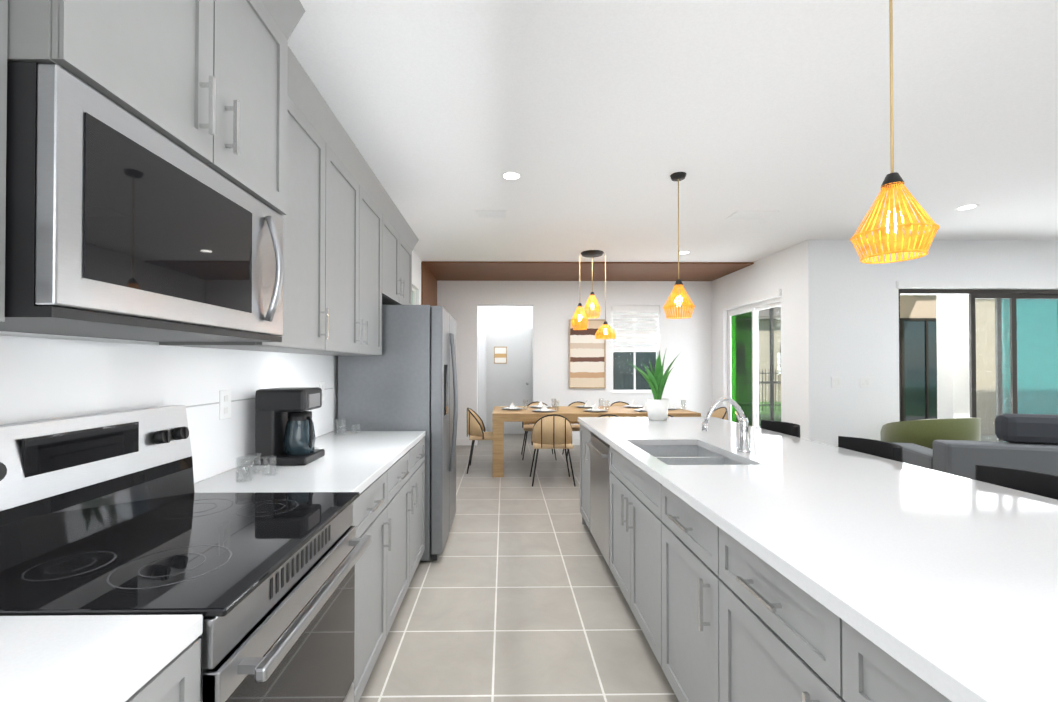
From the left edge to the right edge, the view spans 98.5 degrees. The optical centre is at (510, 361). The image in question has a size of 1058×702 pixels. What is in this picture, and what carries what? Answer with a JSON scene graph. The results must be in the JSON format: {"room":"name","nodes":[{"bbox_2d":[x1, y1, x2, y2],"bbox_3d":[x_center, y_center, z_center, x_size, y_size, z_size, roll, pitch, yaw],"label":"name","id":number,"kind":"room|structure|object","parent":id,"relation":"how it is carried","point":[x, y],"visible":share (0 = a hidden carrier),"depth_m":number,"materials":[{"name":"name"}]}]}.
{"room":"kitchen","nodes":[
{"label":"kitchen","id":0,"kind":"room"},
{"bbox_2d":[0,250,421,430],"bbox_3d":[-1.274,-0.049,2.343,0.150,2.840,11.180,0,-1,-1],"label":"wall","id":1,"kind":"structure","parent":0,"point":[416,262],"depth_m":3.14,"materials":[{"name":"paint"}]},
{"bbox_2d":[0,0,7,321],"bbox_3d":[-1.000,-0.597,0.479,0.344,1.060,0.549,0,-1,-1],"label":"upper cabinet","id":2,"kind":"object","parent":1,"relation":"attached to","point":[3,3],"depth_m":0.75,"materials":[{"name":"grey wood"}]},
{"bbox_2d":[8,0,295,219],"bbox_3d":[-0.966,-0.850,1.153,0.429,0.700,0.788,0,-1,-1],"label":"upper cabinet","id":3,"kind":"object","parent":1,"relation":"attached to","point":[228,89],"depth_m":1.10,"materials":[{"name":"grey wood"}]},
{"bbox_2d":[0,62,283,341],"bbox_3d":[-0.942,-0.283,1.147,0.475,0.425,0.784,0,-1,-1],"label":"microwave","id":4,"kind":"object","parent":3,"relation":"attached to","point":[122,223],"visible":1,"depth_m":0.89,"materials":[{"name":"silver metal"}]},
{"bbox_2d":[0,335,333,482],"bbox_3d":[-1.174,0.193,1.072,0.015,0.509,4.040,0,-1,-1],"label":"backsplash","id":5,"kind":"structure","parent":1,"relation":"attached to","point":[213,390],"depth_m":1.57,"materials":[{"name":"white tile"}]},
{"bbox_2d":[159,72,335,355],"bbox_3d":[-1.018,-0.584,1.847,0.344,1.060,0.603,0,-1,-1],"label":"upper cabinet","id":6,"kind":"object","parent":1,"relation":"attached to","point":[309,239],"depth_m":1.94,"materials":[{"name":"grey wood"}]},
{"bbox_2d":[336,132,387,355],"bbox_3d":[-1.027,-0.577,2.576,0.344,1.060,1.084,0,-1,-1],"label":"upper cabinet","id":7,"kind":"object","parent":1,"relation":"attached to","point":[361,208],"depth_m":2.57,"materials":[{"name":"grey wood"}]},
{"bbox_2d":[388,204,411,304],"bbox_3d":[-1.040,-0.777,3.556,0.344,0.640,0.985,0,-1,-1],"label":"upper cabinet","id":8,"kind":"object","parent":1,"relation":"attached to","point":[399,238],"depth_m":3.53,"materials":[{"name":"grey wood"}]},
{"bbox_2d":[412,287,415,304],"bbox_3d":[-1.320,-0.346,5.806,0.050,1.296,0.896,0,-1,-1],"label":"window","id":9,"kind":"structure","parent":1,"relation":"in","point":[413,296],"depth_m":6.22,"materials":[{"name":"clear glass"}]},
{"bbox_2d":[359,434,678,701],"bbox_3d":[3.405,1.438,3.051,9.625,0.120,12.600,0,-1,-1],"label":"floor","id":10,"kind":"structure","parent":0,"point":[514,593],"depth_m":2.52,"materials":[{"name":"tile"}]},
{"bbox_2d":[116,627,202,701],"bbox_3d":[-0.857,0.916,0.495,0.629,0.875,0.609,0,-1,-1],"label":"base cabinet","id":11,"kind":"object","parent":10,"relation":"on","point":[177,679],"depth_m":0.75,"materials":[{"name":"grey wood"}]},
{"bbox_2d":[0,614,202,701],"bbox_3d":[-0.848,0.455,-0.071,0.632,0.035,1.751,0,-1,-1],"label":"countertop","id":12,"kind":"structure","parent":11,"relation":"on","point":[48,658],"depth_m":0.70,"materials":[{"name":"white stone"}]},
{"bbox_2d":[0,405,370,701],"bbox_3d":[-0.813,0.752,1.186,0.702,1.215,0.760,0,-1,-1],"label":"range","id":13,"kind":"object","parent":10,"relation":"on","point":[110,513],"visible":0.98,"depth_m":1.10,"materials":[{"name":"metal"}]},
{"bbox_2d":[351,463,395,701],"bbox_3d":[-0.875,0.929,1.852,0.629,0.875,0.568,0,-1,-1],"label":"base cabinet","id":14,"kind":"object","parent":10,"relation":"on","point":[374,511],"depth_m":1.90,"materials":[{"name":"grey wood"}]},
{"bbox_2d":[194,431,425,492],"bbox_3d":[-0.880,0.478,2.331,0.632,0.035,1.516,0,-1,-1],"label":"countertop","id":15,"kind":"structure","parent":14,"relation":"on","point":[350,461],"depth_m":1.94,"materials":[{"name":"white stone"}]},
{"bbox_2d":[235,453,260,482],"bbox_3d":[-1.015,0.409,1.742,0.060,0.090,0.058,0,-1,-1],"label":"glass jar","id":16,"kind":"object","parent":15,"relation":"on","point":[258,460],"depth_m":1.77,"materials":[{"name":"clear glass"}]},
{"bbox_2d":[261,455,276,476],"bbox_3d":[-0.968,0.418,1.833,0.052,0.075,0.051,0,-1,-1],"label":"glass jar","id":17,"kind":"object","parent":15,"relation":"on","point":[273,455],"depth_m":1.83,"materials":[{"name":"clear glass"}]},
{"bbox_2d":[254,387,324,465],"bbox_3d":[-1.010,0.290,2.113,0.242,0.335,0.220,0,-1,-1],"label":"coffee maker","id":18,"kind":"object","parent":15,"relation":"on","point":[284,430],"visible":0.9,"depth_m":2.02,"materials":[{"name":"black plastic"}]},
{"bbox_2d":[335,419,345,435],"bbox_3d":[-1.082,0.415,2.901,0.070,0.100,0.068,0,-1,-1],"label":"glass jar","id":19,"kind":"object","parent":15,"relation":"on","point":[340,428],"depth_m":2.89,"materials":[{"name":"clear glass"}]},
{"bbox_2d":[351,424,360,433],"bbox_3d":[-1.003,0.436,2.962,0.060,0.060,0.058,0,-1,-1],"label":"glass jar","id":20,"kind":"object","parent":15,"relation":"on","point":[353,432],"depth_m":2.94,"materials":[{"name":"clear glass"}]},
{"bbox_2d":[338,305,457,560],"bbox_3d":[-0.797,0.498,3.569,0.777,1.770,0.920,0,-1,-1],"label":"fridge","id":21,"kind":"object","parent":10,"relation":"on","point":[406,380],"visible":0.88,"depth_m":3.12,"materials":[{"name":"metal"}]},
{"bbox_2d":[392,435,425,623],"bbox_3d":[-0.884,0.936,2.550,0.629,0.875,1.059,0,-1,-1],"label":"base cabinet","id":22,"kind":"object","parent":10,"relation":"on","point":[410,468],"depth_m":2.55,"materials":[{"name":"grey wood"}]},
{"bbox_2d":[467,408,492,473],"bbox_3d":[-0.331,1.002,5.956,0.474,0.811,0.496,0,-1,-1],"label":"dining chair","id":23,"kind":"object","parent":10,"relation":"on","point":[475,427],"visible":0.85,"depth_m":5.78,"materials":[{"name":"wood"}]},
{"bbox_2d":[521,401,556,459],"bbox_3d":[0.418,1.010,6.765,0.496,0.811,0.474,0,-1,-1],"label":"dining chair","id":24,"kind":"object","parent":10,"relation":"on","point":[527,426],"visible":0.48,"depth_m":6.82,"materials":[{"name":"wood"}]},
{"bbox_2d":[530,414,575,486],"bbox_3d":[0.487,0.996,5.328,0.496,0.811,0.474,0,-1,-1],"label":"dining chair","id":25,"kind":"object","parent":10,"relation":"on","point":[553,431],"visible":1,"depth_m":5.13,"materials":[{"name":"wood"}]},
{"bbox_2d":[562,401,584,457],"bbox_3d":[1.048,1.010,6.773,0.496,0.811,0.474,0,-1,-1],"label":"dining chair","id":26,"kind":"object","parent":10,"relation":"on","point":[575,426],"visible":0.15,"depth_m":6.96,"materials":[{"name":"wood"}]},
{"bbox_2d":[492,406,700,476],"bbox_3d":[1.052,1.019,6.044,2.550,0.775,1.000,0,-1,-1],"label":"dining table","id":27,"kind":"object","parent":10,"relation":"on","point":[500,416],"visible":0.56,"depth_m":5.54,"materials":[{"name":"brown wood"}]},
{"bbox_2d":[501,398,685,411],"bbox_3d":[1.088,0.566,6.054,2.431,0.130,0.860,0,-1,-1],"label":"tableware","id":28,"kind":"object","parent":27,"relation":"on","point":[544,407],"visible":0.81,"depth_m":5.96,"materials":[{"name":"ceramic"}]},
{"bbox_2d":[598,414,618,416],"bbox_3d":[1.107,0.996,5.336,0.496,0.811,0.474,0,-1,-1],"label":"dining chair","id":29,"kind":"object","parent":10,"relation":"on","point":[608,415],"visible":0.06,"depth_m":5.12,"materials":[{"name":"wood"}]},
{"bbox_2d":[610,401,629,405],"bbox_3d":[1.688,1.010,6.782,0.496,0.811,0.474,0,-1,-1],"label":"dining chair","id":30,"kind":"object","parent":10,"relation":"on","point":[619,403],"visible":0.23,"depth_m":6.99,"materials":[{"name":"wood"}]},
{"bbox_2d":[711,407,727,419],"bbox_3d":[2.636,1.003,6.065,0.474,0.811,0.496,0,-1,-1],"label":"dining chair","id":31,"kind":"object","parent":10,"relation":"on","point":[721,412],"visible":0.21,"depth_m":6.13,"materials":[{"name":"wood"}]},
{"bbox_2d":[578,421,965,701],"bbox_3d":[0.947,0.925,1.495,0.720,0.875,4.845,0,-1,-1],"label":"kitchen island","id":32,"kind":"object","parent":10,"relation":"on","point":[772,566],"depth_m":1.40,"materials":[{"name":"grey wood"}]},
{"bbox_2d":[578,417,1057,701],"bbox_3d":[0.875,0.484,1.501,0.525,0.062,4.850,0,-1,-1],"label":"island countertop","id":33,"kind":"structure","parent":32,"relation":"on","point":[979,621],"depth_m":0.97,"materials":[{"name":"white stone"}]},
{"bbox_2d":[629,347,676,420],"bbox_3d":[1.149,0.172,3.801,0.477,0.603,0.468,0,-1,-1],"label":"plant","id":34,"kind":"object","parent":33,"relation":"on","point":[657,404],"visible":1,"depth_m":3.68,"materials":[{"name":"green plant"}]},
{"bbox_2d":[702,397,750,451],"bbox_3d":[1.113,0.321,2.392,0.249,0.280,0.145,0,-1,-1],"label":"faucet","id":35,"kind":"object","parent":33,"relation":"on","point":[743,435],"visible":1,"depth_m":2.34,"materials":[{"name":"silver metal"}]},
{"bbox_2d":[761,420,799,437],"bbox_3d":[1.688,0.899,3.093,0.477,0.962,0.464,0,-1,-1],"label":"bar stool","id":36,"kind":"object","parent":10,"relation":"on","point":[791,429],"visible":0.06,"depth_m":3.16,"materials":[{"name":"black leather"}]},
{"bbox_2d":[838,436,902,461],"bbox_3d":[1.698,0.892,2.333,0.477,0.962,0.464,0,-1,-1],"label":"bar stool","id":37,"kind":"object","parent":10,"relation":"on","point":[887,450],"visible":0.08,"depth_m":2.38,"materials":[{"name":"black leather"}]},
{"bbox_2d":[880,417,980,448],"bbox_3d":[4.493,0.982,4.885,0.798,0.832,0.769,0,-1,-1],"label":"armchair","id":38,"kind":"object","parent":10,"relation":"on","point":[925,432],"visible":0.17,"depth_m":4.59,"materials":[{"name":"green fabric"}]},
{"bbox_2d":[893,413,1057,479],"bbox_3d":[4.702,0.899,3.729,2.300,0.970,0.970,0,-1,17],"label":"sofa","id":39,"kind":"object","parent":10,"relation":"on","point":[1030,443],"visible":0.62,"depth_m":3.55,"materials":[{"name":"fabric"}]},
{"bbox_2d":[975,465,1057,499],"bbox_3d":[1.708,0.885,1.593,0.477,0.962,0.464,0,-1,-1],"label":"bar stool","id":40,"kind":"object","parent":10,"relation":"on","point":[1040,484],"visible":0.06,"depth_m":1.69,"materials":[{"name":"black leather"}]},
{"bbox_2d":[437,281,711,443],"bbox_3d":[1.200,0.004,7.891,4.945,2.840,0.150,0,-1,-1],"label":"wall","id":41,"kind":"structure","parent":0,"point":[546,308],"depth_m":7.82,"materials":[{"name":"paint"}]},
{"bbox_2d":[456,439,476,444],"bbox_3d":[-0.903,1.368,7.768,0.674,0.110,0.013,0,-1,-1],"label":"baseboard","id":42,"kind":"structure","parent":41,"relation":"attached to","point":[469,442],"depth_m":7.76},
{"bbox_2d":[486,329,532,433],"bbox_3d":[-0.003,0.385,9.065,0.940,2.100,0.100,0,-1,-1],"label":"hall door","id":43,"kind":"structure","parent":41,"relation":"in","point":[509,382],"depth_m":9.07,"materials":[{"name":"paint"}]},
{"bbox_2d":[494,347,506,363],"bbox_3d":[-0.193,-0.135,9.062,0.260,0.340,0.010,0,-1,-1],"label":"picture frame","id":44,"kind":"object","parent":43,"relation":"attached to","point":[500,355],"visible":1,"depth_m":9.06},
{"bbox_2d":[572,439,579,444],"bbox_3d":[1.934,1.368,7.804,3.079,0.110,0.015,0,-1,-1],"label":"baseboard","id":45,"kind":"structure","parent":41,"relation":"attached to","point":[574,441],"depth_m":7.79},
{"bbox_2d":[569,319,605,387],"bbox_3d":[1.319,-0.137,7.798,0.630,1.180,0.038,0,-1,-1],"label":"picture","id":46,"kind":"object","parent":41,"relation":"attached to","point":[587,358],"visible":0.83,"depth_m":7.79,"materials":[{"name":"fabric"}]},
{"bbox_2d":[611,306,658,393],"bbox_3d":[2.161,-0.214,7.871,0.841,1.520,0.120,0,-1,-1],"label":"window","id":47,"kind":"structure","parent":41,"relation":"in","point":[631,391],"depth_m":7.88,"materials":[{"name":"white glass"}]},
{"bbox_2d":[612,305,658,351],"bbox_3d":[2.161,-0.571,7.859,0.815,0.800,0.040,0,-1,-1],"label":"window blind","id":48,"kind":"object","parent":47,"relation":"attached to","point":[630,309],"visible":0.95,"depth_m":7.86,"materials":[{"name":"white fabric"}]},
{"bbox_2d":[421,261,753,305],"bbox_3d":[1.111,-0.003,7.124,4.743,2.839,1.379,0,-1,-1],"label":"ceiling","id":49,"kind":"structure","parent":0,"point":[433,273],"depth_m":6.98,"materials":[{"name":"paint"}]},
{"bbox_2d":[288,0,1057,261],"bbox_3d":[3.405,-1.522,3.079,9.625,0.120,12.600,0,-1,-1],"label":"ceiling","id":50,"kind":"structure","parent":0,"point":[596,124],"depth_m":2.72,"materials":[{"name":"paint"}]},
{"bbox_2d":[476,210,506,217],"bbox_3d":[-0.182,-1.443,4.461,0.300,0.010,0.200,0,-1,-1],"label":"ceiling vent","id":51,"kind":"object","parent":50,"relation":"in","point":[489,214],"visible":0.98,"depth_m":4.44,"materials":[{"name":"metal"}]},
{"bbox_2d":[501,171,521,179],"bbox_3d":[0.010,-1.454,3.564,0.170,0.006,0.170,0,-1,-1],"label":"recessed light","id":52,"kind":"object","parent":50,"relation":"in","point":[511,175],"visible":1,"depth_m":3.55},
{"bbox_2d":[571,250,615,338],"bbox_3d":[1.085,-0.867,5.990,0.574,1.133,0.403,0,-1,-1],"label":"cluster","id":53,"kind":"object","parent":50,"relation":"hanging from","point":[579,323],"visible":1,"depth_m":5.92,"materials":[{"name":"orange wicker"}]},
{"bbox_2d":[662,172,694,318],"bbox_3d":[1.311,-0.901,3.546,0.241,1.113,0.241,0,-1,-1],"label":"pendant light","id":54,"kind":"object","parent":50,"relation":"hanging from","point":[675,300],"visible":1,"depth_m":3.50,"materials":[{"name":"wicker"}]},
{"bbox_2d":[679,251,690,253],"bbox_3d":[2.279,-1.431,5.964,0.170,0.006,0.170,0,-1,-1],"label":"recessed light","id":55,"kind":"object","parent":50,"relation":"in","point":[683,252],"visible":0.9,"depth_m":5.96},
{"bbox_2d":[725,211,778,219],"bbox_3d":[2.378,-1.443,4.495,0.400,0.010,0.250,0,-1,-1],"label":"ceiling vent","id":56,"kind":"object","parent":50,"relation":"in","point":[750,215],"visible":1,"depth_m":4.48,"materials":[{"name":"metal"}]},
{"bbox_2d":[850,0,939,263],"bbox_3d":[1.336,-0.919,1.596,0.241,1.113,0.241,0,-1,-1],"label":"pendant light","id":57,"kind":"object","parent":50,"relation":"hanging from","point":[894,220],"visible":1,"depth_m":1.56,"materials":[{"name":"wicker"}]},
{"bbox_2d":[954,204,978,210],"bbox_3d":[4.281,-1.447,4.270,0.170,0.006,0.170,0,-1,-1],"label":"recessed light","id":58,"kind":"object","parent":50,"relation":"in","point":[967,207],"visible":1,"depth_m":4.27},
{"bbox_2d":[712,245,795,423],"bbox_3d":[3.588,-0.007,6.703,0.200,2.840,2.250,0,-1,-1],"label":"wall","id":59,"kind":"structure","parent":0,"point":[776,271],"depth_m":6.21,"materials":[{"name":"paint"}]},
{"bbox_2d":[721,289,780,427],"bbox_3d":[3.544,0.242,6.655,0.170,2.340,1.580,0,-1,-1],"label":"sliding glass door","id":60,"kind":"structure","parent":59,"relation":"in","point":[743,354],"depth_m":6.84,"materials":[{"name":"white glass"}]},
{"bbox_2d":[796,240,1057,446],"bbox_3d":[5.738,-0.019,5.491,4.465,2.840,0.230,0,-1,-1],"label":"wall","id":61,"kind":"structure","parent":0,"point":[839,309],"depth_m":5.36,"materials":[{"name":"paint"}]},
{"bbox_2d":[831,377,841,386],"bbox_3d":[3.827,0.240,5.342,0.120,0.120,0.010,0,-1,-1],"label":"switch plate","id":62,"kind":"object","parent":61,"relation":"attached to","point":[837,381],"depth_m":5.34,"materials":[{"name":"plastic"}]},
{"bbox_2d":[860,377,869,386],"bbox_3d":[4.167,0.240,5.347,0.120,0.120,0.010,0,-1,-1],"label":"switch plate","id":63,"kind":"object","parent":61,"relation":"attached to","point":[864,381],"depth_m":5.34,"materials":[{"name":"plastic"}]},
{"bbox_2d":[896,281,1057,441],"bbox_3d":[6.131,0.226,5.441,3.170,2.350,0.195,0,-1,-1],"label":"sliding glass door","id":64,"kind":"structure","parent":61,"relation":"in","point":[998,296],"depth_m":5.43,"materials":[{"name":"glass"}]},
{"label":"outside","id":65,"kind":"structure","parent":0,"visible":0},
{"bbox_2d":[759,402,780,425],"bbox_3d":[9.726,1.803,25.034,100.000,0.170,110.000,0,-1,-1],"label":"ground","id":66,"kind":"structure","parent":65,"point":[777,412],"depth_m":14.26,"materials":[{"name":"green plant"}]},
{"bbox_2d":[613,307,780,401],"bbox_3d":[8.740,-0.806,24.046,12.800,5.030,10.800,0,-1,-1],"label":"building","id":67,"kind":"structure","parent":66,"relation":"on","point":[763,315],"depth_m":19.00,"materials":[{"name":"beige paint"}]},
{"bbox_2d":[613,369,780,410],"bbox_3d":[1.961,0.860,7.440,28.020,1.380,15.020,0,-1,-1],"label":"fence","id":68,"kind":"object","parent":66,"relation":"on","point":[762,373],"depth_m":15.01,"materials":[{"name":"black metal"}]},
{"bbox_2d":[759,426,1004,441],"bbox_3d":[7.811,1.496,8.049,8.280,0.117,4.920,0,-1,-1],"label":"floor","id":69,"kind":"structure","parent":66,"relation":"on","point":[986,438],"depth_m":8.63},
{"bbox_2d":[759,307,780,420],"bbox_3d":[5.394,-0.141,10.473,3.510,3.220,0.060,0,-1,-1],"label":"cage","id":70,"kind":"object","parent":69,"relation":"on","point":[771,314],"depth_m":10.45,"materials":[{"name":"brown metal"}]},
{"bbox_2d":[936,295,969,418],"bbox_3d":[7.397,0.071,7.607,0.340,2.740,0.340,0,-1,-1],"label":"column","id":71,"kind":"structure","parent":69,"relation":"on","point":[953,382],"depth_m":7.48,"materials":[{"name":"white paint"}]},
{"bbox_2d":[900,295,1057,434],"bbox_3d":[10.725,-0.060,10.063,7.000,3.270,2.600,0,-1,-1],"label":"wing","id":72,"kind":"object","parent":66,"relation":"on","point":[918,343],"visible":0.25,"depth_m":9.04}
]}

